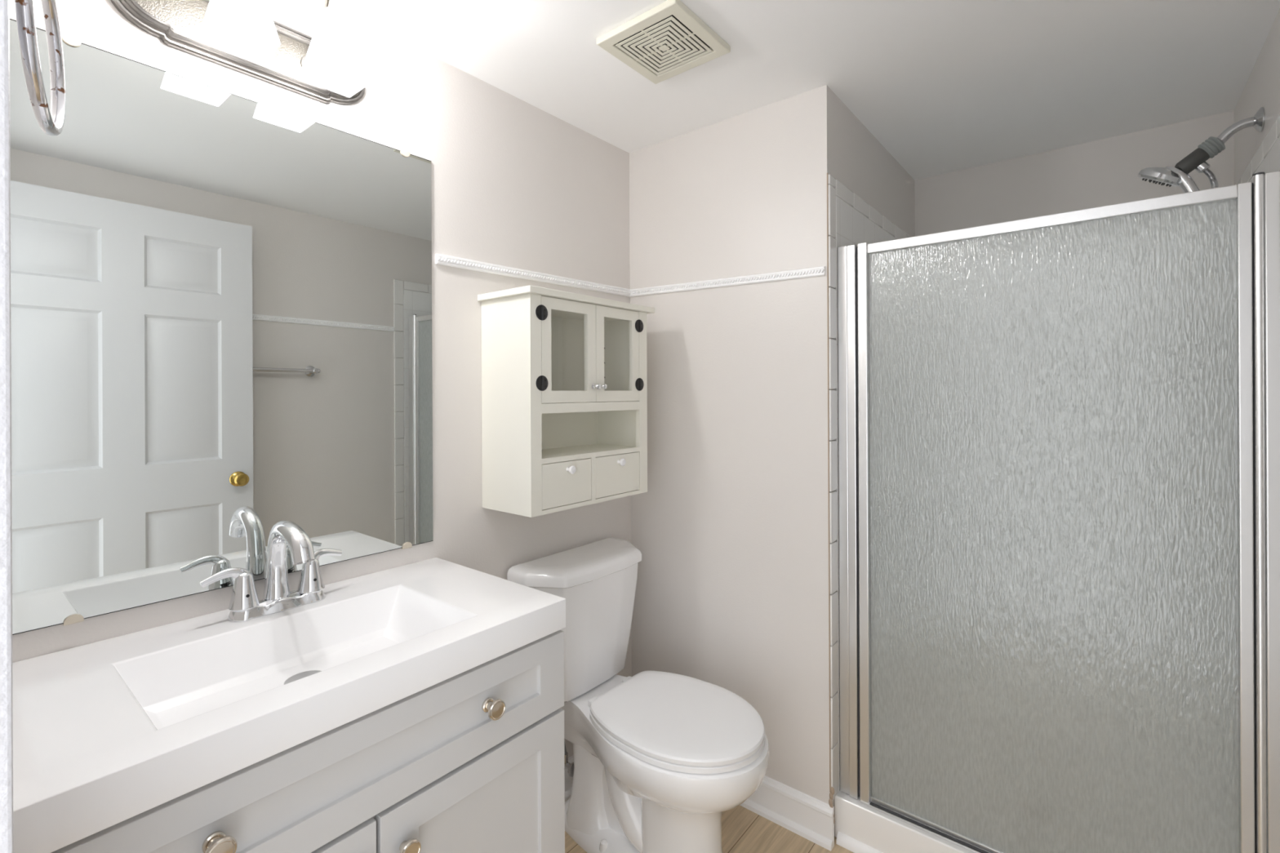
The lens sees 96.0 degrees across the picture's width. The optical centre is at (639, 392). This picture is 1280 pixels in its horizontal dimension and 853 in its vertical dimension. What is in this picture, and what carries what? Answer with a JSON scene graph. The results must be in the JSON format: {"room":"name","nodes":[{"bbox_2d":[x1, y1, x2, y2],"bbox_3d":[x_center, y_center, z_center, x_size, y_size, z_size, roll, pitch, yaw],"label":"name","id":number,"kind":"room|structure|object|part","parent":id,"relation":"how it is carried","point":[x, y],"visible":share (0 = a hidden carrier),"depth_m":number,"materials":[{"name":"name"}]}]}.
{"room":"bathroom","nodes":[
{"label":"bathroom","id":0,"kind":"room"},
{"bbox_2d":[9,0,631,758],"bbox_3d":[-0.641,0.214,1.472,0.100,2.196,1.800,0,0,39],"label":"wall","id":1,"kind":"structure","parent":0,"point":[514,184],"depth_m":1.58,"materials":[{"name":"white paint"}]},
{"bbox_2d":[9,18,433,635],"bbox_3d":[-0.780,-0.106,1.216,0.009,0.999,0.751,0,0,39],"label":"wall mirror","id":2,"kind":"object","parent":1,"relation":"attached to","point":[221,300],"visible":0.94,"depth_m":1.12,"materials":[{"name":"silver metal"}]},
{"bbox_2d":[111,0,364,104],"bbox_3d":[-0.729,-0.745,1.138,0.190,0.200,0.455,0,0,39],"label":"vanity light","id":3,"kind":"object","parent":1,"relation":"attached to","point":[228,33],"visible":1,"depth_m":1.18,"materials":[{"name":"silver metal"}]},
{"bbox_3d":[-0.782,-0.779,1.097,0.129,0.132,0.010,0,0,39],"label":"arm","id":4,"kind":"part","parent":3,"relation":"part of","materials":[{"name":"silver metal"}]},
{"bbox_3d":[-0.736,-0.694,1.060,0.048,0.055,0.048,0,0,39],"label":"bulb","id":5,"kind":"part","parent":3,"relation":"part of","materials":[{"name":"white glass"}]},
{"bbox_3d":[-0.675,-0.779,1.229,0.129,0.132,0.010,0,0,39],"label":"arm","id":6,"kind":"part","parent":3,"relation":"part of","materials":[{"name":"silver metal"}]},
{"bbox_3d":[-0.629,-0.694,1.192,0.048,0.055,0.048,0,0,39],"label":"bulb","id":7,"kind":"part","parent":3,"relation":"part of","materials":[{"name":"white glass"}]},
{"bbox_2d":[435,253,631,296],"bbox_3d":[-0.284,-0.359,1.826,0.012,0.040,0.797,0,0,39],"label":"trim","id":8,"kind":"structure","parent":1,"relation":"attached to","point":[442,260],"depth_m":1.74,"materials":[{"name":"white paint"}]},
{"bbox_2d":[477,284,654,517],"bbox_3d":[-0.198,0.025,1.750,0.237,0.600,0.525,0,0,39],"label":"upper cabinet","id":9,"kind":"object","parent":1,"relation":"attached to","point":[564,374],"visible":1,"depth_m":1.62,"materials":[{"name":"white paint"}]},
{"bbox_3d":[-0.204,-0.266,1.753,0.226,0.018,0.525,0,0,39],"label":"crown","id":10,"kind":"part","parent":9,"relation":"part of","materials":[{"name":"white paint"}]},
{"bbox_3d":[-0.270,0.252,1.658,0.182,0.120,0.188,0,0,39],"label":"drawer","id":11,"kind":"part","parent":9,"relation":"part of","materials":[{"name":"white paint"}]},
{"bbox_3d":[-0.201,-0.114,1.613,0.015,0.284,0.208,0,0,39],"label":"door","id":12,"kind":"part","parent":9,"relation":"part of","materials":[{"name":"white paint"}]},
{"bbox_3d":[-0.191,0.214,1.593,0.023,0.023,0.023,0,0,39],"label":"knob","id":13,"kind":"part","parent":9,"relation":"part of","materials":[{"name":"white ceramic"}]},
{"bbox_3d":[-0.127,-0.017,1.671,0.026,0.017,0.017,0,0,39],"label":"knob","id":14,"kind":"part","parent":9,"relation":"part of","materials":[{"name":"silver metal"}]},
{"bbox_3d":[-0.110,-0.017,1.692,0.026,0.017,0.017,0,0,39],"label":"knob","id":15,"kind":"part","parent":9,"relation":"part of","materials":[{"name":"silver metal"}]},
{"bbox_3d":[-0.136,0.252,1.823,0.182,0.120,0.202,0,0,39],"label":"drawer","id":16,"kind":"part","parent":9,"relation":"part of","materials":[{"name":"white paint"}]},
{"bbox_3d":[-0.071,-0.114,1.772,0.015,0.284,0.198,0,0,39],"label":"door","id":17,"kind":"part","parent":9,"relation":"part of","materials":[{"name":"white paint"}]},
{"bbox_3d":[-0.057,0.213,1.759,0.023,0.023,0.023,0,0,39],"label":"knob","id":18,"kind":"part","parent":9,"relation":"part of","materials":[{"name":"white ceramic"}]},
{"bbox_2d":[564,740,573,777],"bbox_3d":[-0.257,1.046,1.781,0.102,0.280,0.108,0,0,39],"label":"supply valve","id":19,"kind":"object","parent":1,"relation":"attached to","point":[568,766],"visible":0.17,"depth_m":1.78,"materials":[{"name":"silver metal"}]},
{"bbox_3d":[-0.207,1.160,1.776,0.015,0.040,0.042,0,0,45],"label":"valve handle","id":20,"kind":"part","parent":19,"relation":"part of","materials":[{"name":"silver metal"}]},
{"bbox_2d":[564,755,573,802],"bbox_3d":[-0.277,1.254,1.815,0.026,0.112,0.764,0,0,39],"label":"baseboard","id":21,"kind":"structure","parent":1,"relation":"attached to","point":[568,780],"depth_m":1.87,"materials":[{"name":"white paint"}]},
{"bbox_2d":[564,805,853,852],"bbox_3d":[0.404,1.357,1.325,1.900,0.100,2.880,0,0,39],"label":"floor","id":22,"kind":"structure","parent":0,"point":[744,830],"depth_m":1.69,"materials":[{"name":"brown wood"}]},
{"bbox_2d":[51,630,564,852],"bbox_3d":[-0.589,0.904,1.047,0.505,0.816,0.805,0,0,39],"label":"vanity cabinet","id":23,"kind":"object","parent":22,"relation":"on","point":[471,761],"visible":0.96,"depth_m":0.95,"materials":[{"name":"grey paint"}]},
{"bbox_3d":[-0.539,0.581,0.736,0.032,0.036,0.036,0,0,39],"label":"knob","id":24,"kind":"part","parent":23,"relation":"part of","materials":[{"name":"silver metal"}]},
{"bbox_2d":[12,557,565,852],"bbox_3d":[-0.603,0.481,1.048,0.492,0.092,0.816,0,0,39],"label":"vanity sink","id":25,"kind":"object","parent":23,"relation":"in","point":[107,733],"visible":0.98,"depth_m":0.93,"materials":[{"name":"white ceramic"}]},
{"bbox_2d":[200,520,342,622],"bbox_3d":[-0.725,0.344,1.171,0.196,0.182,0.202,0,0,-5],"label":"faucet","id":26,"kind":"object","parent":25,"relation":"on","point":[245,605],"visible":1,"depth_m":1.14,"materials":[{"name":"silver metal"}]},
{"bbox_3d":[-0.784,0.357,1.098,0.018,0.041,0.088,0,0,39],"label":"lever","id":27,"kind":"part","parent":26,"relation":"part of","materials":[{"name":"silver metal"}]},
{"bbox_3d":[-0.768,0.381,1.118,0.052,0.068,0.052,0,0,39],"label":"handle","id":28,"kind":"part","parent":26,"relation":"part of","materials":[{"name":"silver metal"}]},
{"bbox_3d":[-0.730,0.424,1.165,0.059,0.023,0.173,0,0,39],"label":"plate","id":29,"kind":"part","parent":26,"relation":"part of","materials":[{"name":"silver metal"}]},
{"bbox_3d":[-0.693,0.338,1.135,0.170,0.170,0.051,0,0,39],"label":"spout","id":30,"kind":"part","parent":26,"relation":"part of","materials":[{"name":"silver metal"}]},
{"bbox_3d":[-0.692,0.381,1.212,0.052,0.068,0.052,0,0,39],"label":"handle","id":31,"kind":"part","parent":26,"relation":"part of","materials":[{"name":"silver metal"}]},
{"bbox_3d":[-0.679,0.356,1.236,0.018,0.041,0.089,0,0,30],"label":"lever","id":32,"kind":"part","parent":26,"relation":"part of","materials":[{"name":"silver metal"}]},
{"bbox_3d":[-0.546,0.939,0.753,0.019,0.535,0.402,0,0,39],"label":"door","id":33,"kind":"part","parent":23,"relation":"part of","materials":[{"name":"grey paint"}]},
{"bbox_3d":[-0.378,0.738,0.933,0.032,0.036,0.036,0,0,39],"label":"knob","id":34,"kind":"part","parent":23,"relation":"part of","materials":[{"name":"silver metal"}]},
{"bbox_3d":[-0.290,0.938,1.068,0.019,0.535,0.396,0,0,39],"label":"door","id":35,"kind":"part","parent":23,"relation":"part of","materials":[{"name":"grey paint"}]},
{"bbox_3d":[-0.272,0.582,1.065,0.032,0.036,0.036,0,0,39],"label":"knob","id":36,"kind":"part","parent":23,"relation":"part of","materials":[{"name":"silver metal"}]},
{"bbox_2d":[506,537,769,852],"bbox_3d":[0.029,0.906,1.639,0.701,0.805,0.462,0,0,39],"label":"toilet","id":37,"kind":"object","parent":22,"relation":"on","point":[659,757],"visible":0.98,"depth_m":1.60,"materials":[{"name":"white ceramic"}]},
{"bbox_3d":[-0.167,0.527,1.797,0.200,0.046,0.462,0,0,39],"label":"tank lid","id":38,"kind":"part","parent":37,"relation":"part of","materials":[{"name":"white ceramic"}]},
{"bbox_3d":[-0.169,0.728,1.800,0.186,0.355,0.442,0,0,39],"label":"tank","id":39,"kind":"part","parent":37,"relation":"part of","materials":[{"name":"white ceramic"}]},
{"bbox_3d":[0.112,0.898,1.572,0.464,0.016,0.376,0,0,39],"label":"seat","id":40,"kind":"part","parent":37,"relation":"part of","materials":[{"name":"white plastic"}]},
{"bbox_3d":[0.112,0.878,1.572,0.464,0.021,0.376,0,0,39],"label":"lid","id":41,"kind":"part","parent":37,"relation":"part of","materials":[{"name":"white plastic"}]},
{"bbox_2d":[834,791,973,852],"bbox_3d":[1.227,1.241,1.755,0.942,0.125,0.968,0,0,39],"label":"shower pan","id":42,"kind":"object","parent":22,"relation":"on","point":[859,828],"visible":0.16,"depth_m":1.62,"materials":[{"name":"white plastic"}]},
{"bbox_3d":[0.933,1.292,1.382,0.928,0.026,0.018,0,0,39],"label":"curb trim","id":43,"kind":"part","parent":42,"relation":"part of","materials":[{"name":"white paint"}]},
{"bbox_2d":[837,171,1279,852],"bbox_3d":[0.957,0.369,1.428,0.925,1.620,0.056,0,0,39],"label":"shower door","id":44,"kind":"structure","parent":42,"relation":"on","point":[1059,433],"depth_m":1.36,"materials":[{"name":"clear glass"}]},
{"bbox_3d":[0.955,1.166,1.429,0.741,0.012,0.022,0,0,39],"label":"rail","id":45,"kind":"part","parent":44,"relation":"part of","materials":[{"name":"silver metal"}]},
{"bbox_3d":[0.946,-0.412,1.425,0.741,0.027,0.026,0,0,39],"label":"rail","id":46,"kind":"part","parent":44,"relation":"part of","materials":[{"name":"silver metal"}]},
{"bbox_3d":[1.254,0.367,1.166,0.015,1.612,0.015,0,0,39],"label":"pivot rod","id":47,"kind":"part","parent":44,"relation":"part of","materials":[{"name":"silver metal"}]},
{"bbox_2d":[629,84,915,835],"bbox_3d":[0.524,0.208,2.316,0.847,2.196,0.978,0,0,39],"label":"wall","id":48,"kind":"structure","parent":0,"point":[730,527],"depth_m":1.85,"materials":[{"name":"white paint"}]},
{"bbox_2d":[628,266,825,297],"bbox_3d":[0.246,-0.359,1.901,0.741,0.044,0.012,0,0,39],"label":"trim","id":49,"kind":"structure","parent":48,"relation":"attached to","point":[815,271],"depth_m":1.85,"materials":[{"name":"white paint"}]},
{"bbox_2d":[739,775,834,851],"bbox_3d":[0.256,1.252,1.890,0.759,0.112,0.026,0,0,39],"label":"baseboard","id":50,"kind":"structure","parent":48,"relation":"attached to","point":[808,817],"depth_m":1.72,"materials":[{"name":"white paint"}]},
{"bbox_2d":[826,173,831,792],"bbox_3d":[0.546,0.261,1.668,0.003,1.791,0.003,0,0,39],"label":"trim","id":51,"kind":"structure","parent":48,"relation":"attached to","point":[827,173],"depth_m":1.67,"materials":[{"name":"beige"}]},
{"bbox_2d":[828,786,835,823],"bbox_3d":[0.553,1.218,1.664,0.018,0.159,0.011,0,0,39],"label":"trim","id":52,"kind":"structure","parent":48,"relation":"attached to","point":[831,797],"depth_m":1.66,"materials":[{"name":"beige"}]},
{"bbox_2d":[827,174,838,799],"bbox_3d":[0.565,0.274,1.687,0.008,1.810,0.050,0,0,39],"label":"left tile edge","id":53,"kind":"structure","parent":48,"relation":"attached to","point":[831,180],"depth_m":1.68,"materials":[{"name":"white tile"}]},
{"bbox_2d":[834,195,896,791],"bbox_3d":[0.871,0.311,2.063,0.008,1.788,0.918,0,0,39],"label":"tiled wall","id":54,"kind":"structure","parent":48,"relation":"attached to","point":[852,227],"depth_m":1.75,"materials":[{"name":"beige tile"}]},
{"bbox_2d":[835,179,910,239],"bbox_3d":[0.865,-0.609,2.061,0.008,0.049,0.911,0,0,39],"label":"cap","id":55,"kind":"object","parent":48,"relation":"attached to","point":[842,192],"visible":0.8,"depth_m":1.92,"materials":[{"name":"white"}]},
{"bbox_2d":[320,0,1279,180],"bbox_3d":[0.393,-0.939,1.325,1.900,0.100,2.880,0,0,39],"label":"ceiling","id":56,"kind":"structure","parent":0,"point":[944,86],"depth_m":1.56,"materials":[{"name":"white paint"}]},
{"bbox_2d":[596,0,730,84],"bbox_3d":[0.061,-0.879,1.461,0.244,0.017,0.244,0,0,39],"label":"exhaust fan","id":57,"kind":"object","parent":56,"relation":"attached to","point":[668,40],"visible":1,"depth_m":1.44,"materials":[{"name":"beige plastic"}]},
{"bbox_2d":[615,16,711,75],"bbox_3d":[0.061,-0.873,1.461,0.183,0.004,0.183,0,0,39],"label":"grille","id":58,"kind":"object","parent":57,"relation":"attached to","point":[664,45],"depth_m":1.46,"materials":[{"name":"beige plastic"}]},
{"bbox_2d":[914,110,1234,235],"bbox_3d":[1.274,0.205,2.403,1.900,2.196,0.102,0,0,39],"label":"wall","id":59,"kind":"structure","parent":0,"point":[1104,171],"depth_m":2.10,"materials":[{"name":"white paint"}]},
{"bbox_2d":[1234,8,1279,184],"bbox_3d":[1.061,0.206,0.721,0.110,2.196,2.778,0,0,39],"label":"wall","id":60,"kind":"structure","parent":0,"point":[1262,87],"depth_m":1.53,"materials":[{"name":"white paint"}]},
{"bbox_2d":[1137,106,1264,192],"bbox_3d":[1.572,-0.325,1.636,0.246,0.828,0.256,0,0,39],"label":"handheld shower","id":61,"kind":"object","parent":60,"relation":"attached to","point":[1178,175],"visible":0.52,"depth_m":1.57,"materials":[{"name":"silver metal"}]},
{"bbox_3d":[1.504,-0.543,1.588,0.103,0.176,0.033,0,0,39],"label":"handle","id":62,"kind":"part","parent":61,"relation":"part of","materials":[{"name":"silver metal"}]},
{"bbox_3d":[1.580,-0.689,1.530,0.092,0.062,0.026,0,0,43],"label":"arm","id":63,"kind":"part","parent":61,"relation":"part of","materials":[{"name":"silver metal"}]},
{"bbox_2d":[1236,115,1279,184],"bbox_3d":[1.586,-0.612,1.465,0.008,0.049,0.939,0,0,39],"label":"cap","id":64,"kind":"object","parent":60,"relation":"attached to","point":[1273,134],"visible":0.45,"depth_m":1.46,"materials":[{"name":"white"}]},
{"bbox_2d":[1248,135,1279,182],"bbox_3d":[1.590,0.308,1.465,0.008,1.788,0.940,0,0,39],"label":"tiled wall","id":65,"kind":"structure","parent":60,"relation":"attached to","point":[1271,162],"depth_m":1.38,"materials":[{"name":"beige tile"}]},
{"bbox_3d":[-0.437,0.213,0.303,1.690,2.196,0.130,0,0,39],"label":"wall","id":66,"kind":"structure","parent":0,"visible":0},
{"bbox_2d":[0,0,13,852],"bbox_3d":[-0.497,0.280,0.445,0.061,2.062,0.015,0,0,39],"label":"trim","id":67,"kind":"structure","parent":66,"relation":"attached to","point":[6,507],"depth_m":0.43,"materials":[{"name":"white"}]},
{"bbox_2d":[14,0,65,136],"bbox_3d":[-0.561,-0.332,0.516,0.056,0.184,0.161,0,0,-40],"label":"towel ring","id":68,"kind":"object","parent":66,"relation":"attached to","point":[51,121],"visible":1,"depth_m":0.51,"materials":[{"name":"silver metal"}]}
]}

